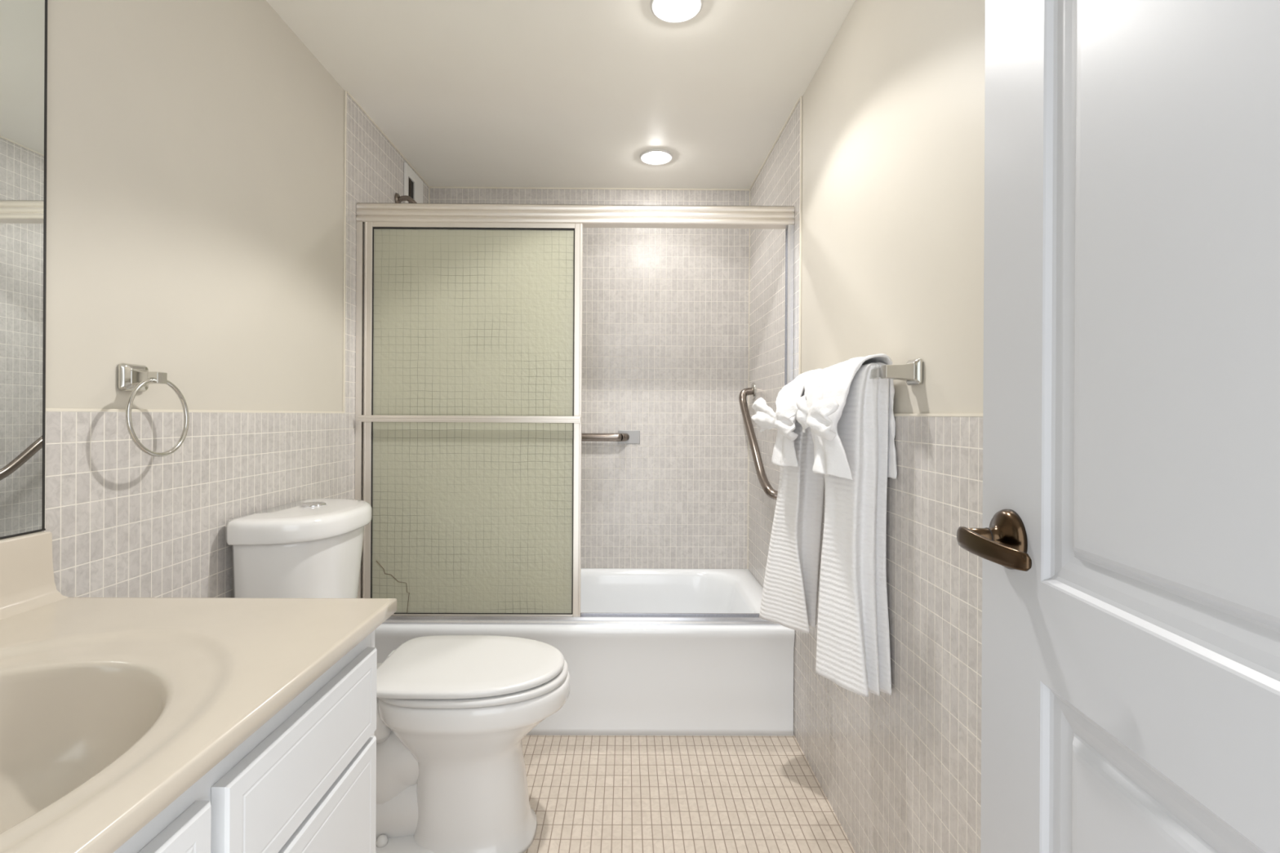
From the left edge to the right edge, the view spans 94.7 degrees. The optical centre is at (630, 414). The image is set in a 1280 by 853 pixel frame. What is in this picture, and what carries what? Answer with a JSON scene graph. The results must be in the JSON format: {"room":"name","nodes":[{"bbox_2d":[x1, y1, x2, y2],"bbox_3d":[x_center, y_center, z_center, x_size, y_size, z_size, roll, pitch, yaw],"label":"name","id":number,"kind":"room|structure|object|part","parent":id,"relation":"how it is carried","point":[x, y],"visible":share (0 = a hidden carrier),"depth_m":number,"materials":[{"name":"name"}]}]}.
{"room":"bathroom","nodes":[
{"label":"bathroom","id":0,"kind":"room"},
{"bbox_2d":[42,0,430,597],"bbox_3d":[-1.001,0.004,1.439,0.104,2.180,2.930,0,0,0],"label":"wall","id":1,"kind":"structure","parent":0,"point":[207,175],"depth_m":1.29,"materials":[{"name":"beige paint"}]},
{"bbox_2d":[0,0,47,539],"bbox_3d":[-0.942,-0.351,0.464,0.007,1.076,0.976,0,0,0],"label":"wall mirror","id":2,"kind":"object","parent":1,"relation":"attached to","point":[23,23],"visible":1,"depth_m":0.92,"materials":[{"name":"white mirror"}]},
{"bbox_2d":[0,531,68,619],"bbox_3d":[-0.922,0.241,0.462,0.051,0.108,0.971,0,0,0],"label":"backsplash","id":3,"kind":"structure","parent":1,"relation":"attached to","point":[27,581],"depth_m":0.90,"materials":[{"name":"beige stone"}]},
{"bbox_2d":[118,363,189,457],"bbox_3d":[-0.924,-0.009,1.129,0.061,0.177,0.148,0,0,0],"label":"towel ring","id":4,"kind":"object","parent":1,"relation":"attached to","point":[135,378],"visible":1,"depth_m":1.11,"materials":[{"name":"grey metal"}]},
{"bbox_3d":[-0.934,-0.071,1.129,0.041,0.052,0.062,0,0,0],"label":"wall plate","id":5,"kind":"part","parent":4,"relation":"part of","materials":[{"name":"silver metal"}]},
{"bbox_2d":[394,192,417,203],"bbox_3d":[-0.863,-0.828,2.415,0.188,0.159,0.072,0,0,0],"label":"sprayer","id":6,"kind":"object","parent":1,"relation":"attached to","point":[397,198],"visible":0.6,"depth_m":2.40,"materials":[{"name":"silver metal"}]},
{"bbox_3d":[-0.892,-0.853,2.415,0.130,0.091,0.021,0,0,0],"label":"shower arm","id":7,"kind":"part","parent":6,"relation":"part of","materials":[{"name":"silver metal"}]},
{"bbox_2d":[403,161,422,203],"bbox_3d":[-0.950,-0.955,2.587,0.010,0.220,0.215,0,0,0],"label":"air vent","id":8,"kind":"object","parent":1,"relation":"in","point":[412,184],"visible":0.48,"depth_m":2.56,"materials":[{"name":"white plastic"}]},
{"bbox_2d":[266,0,855,189],"bbox_3d":[-0.183,-1.106,1.444,1.728,0.050,2.930,0,0,0],"label":"ceiling","id":9,"kind":"structure","parent":0,"point":[470,93],"depth_m":1.90,"materials":[{"name":"beige paint"}]},
{"bbox_2d":[640,149,672,164],"bbox_3d":[0.110,-1.068,2.461,0.138,0.022,0.138,0,0,0],"label":"recessed light","id":10,"kind":"object","parent":9,"relation":"in","point":[664,157],"visible":1,"depth_m":2.44,"materials":[{"name":"white glass"}]},
{"bbox_3d":[0.110,-1.067,2.461,0.069,0.022,0.069,0,0,0],"label":"bulb","id":11,"kind":"part","parent":10,"relation":"part of","materials":[{"name":"white glass"}]},
{"bbox_2d":[650,0,702,22],"bbox_3d":[0.122,-1.068,1.546,0.138,0.022,0.138,0,0,0],"label":"recessed light","id":12,"kind":"object","parent":9,"relation":"in","point":[672,11],"visible":1,"depth_m":1.55,"materials":[{"name":"white glass"}]},
{"bbox_3d":[0.122,-1.067,1.546,0.069,0.022,0.069,0,0,0],"label":"bulb","id":13,"kind":"part","parent":12,"relation":"part of","materials":[{"name":"white glass"}]},
{"bbox_2d":[430,186,749,568],"bbox_3d":[-0.198,0.009,2.857,1.540,2.180,0.104,0,0,0],"label":"wall","id":14,"kind":"structure","parent":0,"point":[665,311],"depth_m":2.81,"materials":[{"name":"grey tile"}]},
{"bbox_2d":[582,430,639,444],"bbox_3d":[-0.338,0.103,2.769,0.771,0.064,0.077,0,0,0],"label":"grab bar","id":15,"kind":"object","parent":14,"relation":"attached to","point":[623,437],"visible":0.38,"depth_m":2.75,"materials":[{"name":"silver metal"}]},
{"bbox_3d":[-0.342,0.103,2.768,0.678,0.038,0.074,0,0,0],"label":"rail","id":16,"kind":"part","parent":15,"relation":"part of","materials":[{"name":"silver metal"}]},
{"bbox_2d":[521,735,855,852],"bbox_3d":[-0.196,1.124,1.444,1.728,0.050,2.930,0,0,0],"label":"floor","id":17,"kind":"structure","parent":0,"point":[587,793],"depth_m":1.71,"materials":[{"name":"beige tile"}]},
{"bbox_2d":[113,630,377,852],"bbox_3d":[-0.670,0.706,0.464,0.560,0.782,0.952,0,0,0],"label":"vanity cabinet","id":18,"kind":"object","parent":17,"relation":"on","point":[304,781],"visible":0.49,"depth_m":0.70,"materials":[{"name":"white paint"}]},
{"bbox_3d":[-0.398,0.671,0.429,0.016,0.623,0.242,0,0,0],"label":"cabinet door","id":19,"kind":"part","parent":18,"relation":"part of","materials":[{"name":"white paint"}]},
{"bbox_2d":[0,531,396,852],"bbox_3d":[-0.661,0.312,0.465,0.574,0.247,0.974,0,0,0],"label":"countertop","id":20,"kind":"structure","parent":18,"relation":"on","point":[112,708],"depth_m":0.70,"materials":[{"name":"beige stone"}]},
{"bbox_3d":[-0.398,0.424,0.741,0.016,0.128,0.343,0,0,0],"label":"drawer","id":21,"kind":"part","parent":18,"relation":"part of","materials":[{"name":"white paint"}]},
{"bbox_3d":[-0.399,0.605,0.741,0.016,0.216,0.343,0,0,0],"label":"drawer","id":22,"kind":"part","parent":18,"relation":"part of","materials":[{"name":"white paint"}]},
{"bbox_2d":[225,497,569,852],"bbox_3d":[-0.551,0.684,1.552,0.784,0.891,0.402,0,0,0],"label":"toilet","id":23,"kind":"object","parent":17,"relation":"on","point":[455,713],"visible":0.73,"depth_m":1.45,"materials":[{"name":"white ceramic"}]},
{"bbox_3d":[-0.834,0.497,1.550,0.212,0.407,0.368,0,0,0],"label":"tank","id":24,"kind":"part","parent":23,"relation":"part of","materials":[{"name":"white ceramic"}]},
{"bbox_3d":[-0.826,0.272,1.550,0.230,0.056,0.402,0,0,0],"label":"tank lid","id":25,"kind":"part","parent":23,"relation":"part of","materials":[{"name":"white ceramic"}]},
{"bbox_3d":[-0.412,0.654,1.553,0.474,0.020,0.364,0,0,0],"label":"seat lid","id":26,"kind":"part","parent":23,"relation":"part of","materials":[{"name":"white plastic"}]},
{"bbox_3d":[-0.401,0.676,1.553,0.473,0.018,0.368,0,0,0],"label":"seat","id":27,"kind":"part","parent":23,"relation":"part of","materials":[{"name":"white plastic"}]},
{"bbox_3d":[-0.397,0.892,1.553,0.474,0.412,0.362,0,0,0],"label":"bowl","id":28,"kind":"part","parent":23,"relation":"part of","materials":[{"name":"white ceramic"}]},
{"bbox_2d":[374,568,795,736],"bbox_3d":[-0.200,0.913,2.411,1.526,0.372,0.793,0,0,0],"label":"bathtub","id":29,"kind":"object","parent":17,"relation":"on","point":[625,680],"visible":0.46,"depth_m":2.03,"materials":[{"name":"white ceramic"}]},
{"bbox_2d":[355,202,794,625],"bbox_3d":[-0.193,-0.004,2.072,1.526,1.462,0.083,0,0,0],"label":"shower enclosure","id":30,"kind":"object","parent":29,"relation":"on","point":[468,398],"visible":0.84,"depth_m":2.06,"materials":[{"name":"beige glass"}]},
{"bbox_3d":[-0.550,0.017,2.066,0.760,1.384,0.020,0,0,0],"label":"sliding door","id":31,"kind":"part","parent":30,"relation":"part of","materials":[{"name":"beige glass"}]},
{"bbox_3d":[-0.550,0.021,2.067,0.714,1.360,0.006,0,0,0],"label":"glass pane","id":32,"kind":"part","parent":30,"relation":"part of","materials":[{"name":"glass"}]},
{"bbox_2d":[746,0,985,852],"bbox_3d":[0.623,0.013,1.449,0.104,2.180,2.930,0,0,0],"label":"wall","id":33,"kind":"structure","parent":0,"point":[879,162],"depth_m":1.24,"materials":[{"name":"beige paint"}]},
{"bbox_2d":[738,382,777,500],"bbox_3d":[0.533,0.095,2.441,0.070,0.489,0.605,0,0,0],"label":"grab bar","id":34,"kind":"object","parent":33,"relation":"attached to","point":[765,484],"visible":0.76,"depth_m":2.44,"materials":[{"name":"silver metal"}]},
{"bbox_2d":[869,358,922,385],"bbox_3d":[0.544,-0.087,1.498,0.066,0.052,0.664,0,0,0],"label":"towel bar","id":35,"kind":"object","parent":33,"relation":"attached to","point":[911,372],"visible":0.5,"depth_m":1.18,"materials":[{"name":"grey metal"}]},
{"bbox_2d":[759,388,824,633],"bbox_3d":[0.493,0.247,1.708,0.155,0.715,0.242,0,0,-29],"label":"bath towel","id":36,"kind":"object","parent":35,"relation":"hanging from","point":[789,597],"visible":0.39,"depth_m":1.66,"materials":[{"name":"white fabric"}]},
{"bbox_2d":[771,368,822,466],"bbox_3d":[0.492,0.007,1.675,0.173,0.272,0.234,0,0,13],"label":"hand towel","id":37,"kind":"object","parent":36,"relation":"on","point":[784,454],"visible":0.52,"depth_m":1.64,"materials":[{"name":"white fabric"}]},
{"bbox_2d":[751,397,798,440],"bbox_3d":[0.395,0.008,1.654,0.041,0.120,0.286,0,0,-9],"label":"washcloth","id":38,"kind":"object","parent":37,"relation":"attached to","point":[765,418],"visible":0.99,"depth_m":1.58,"materials":[{"name":"white fabric"}]},
{"bbox_2d":[815,362,891,697],"bbox_3d":[0.502,0.247,1.407,0.134,0.716,0.333,0,0,0],"label":"bath towel","id":39,"kind":"object","parent":35,"relation":"hanging from","point":[853,652],"visible":0.76,"depth_m":1.29,"materials":[{"name":"white fabric"}]},
{"bbox_2d":[804,353,897,479],"bbox_3d":[0.495,0.004,1.429,0.159,0.272,0.372,0,0,0],"label":"hand towel","id":40,"kind":"object","parent":39,"relation":"on","point":[834,381],"visible":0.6,"depth_m":1.29,"materials":[{"name":"white fabric"}]},
{"bbox_2d":[795,394,839,440],"bbox_3d":[0.413,0.004,1.329,0.041,0.104,0.183,0,0,-5],"label":"washcloth","id":41,"kind":"object","parent":40,"relation":"attached to","point":[815,417],"visible":1,"depth_m":1.28,"materials":[{"name":"white fabric"}]},
{"bbox_3d":[-0.181,0.009,-0.081,1.728,2.180,0.120,0,0,0],"label":"wall","id":42,"kind":"structure","parent":0,"visible":0},
{"bbox_2d":[956,0,1279,852],"bbox_3d":[0.388,0.081,0.355,0.090,2.018,0.762,0,0,6],"label":"door","id":43,"kind":"structure","parent":42,"relation":"in","point":[1127,544],"depth_m":0.49,"materials":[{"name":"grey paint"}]},
{"bbox_3d":[0.381,0.141,0.627,0.013,0.026,0.119,0,0,0],"label":"lever","id":44,"kind":"part","parent":43,"relation":"part of","materials":[{"name":"brown metal"}]},
{"bbox_3d":[0.407,0.140,0.669,0.048,0.067,0.067,0,0,6],"label":"handle","id":45,"kind":"part","parent":43,"relation":"part of","materials":[{"name":"brown metal"}]}
]}

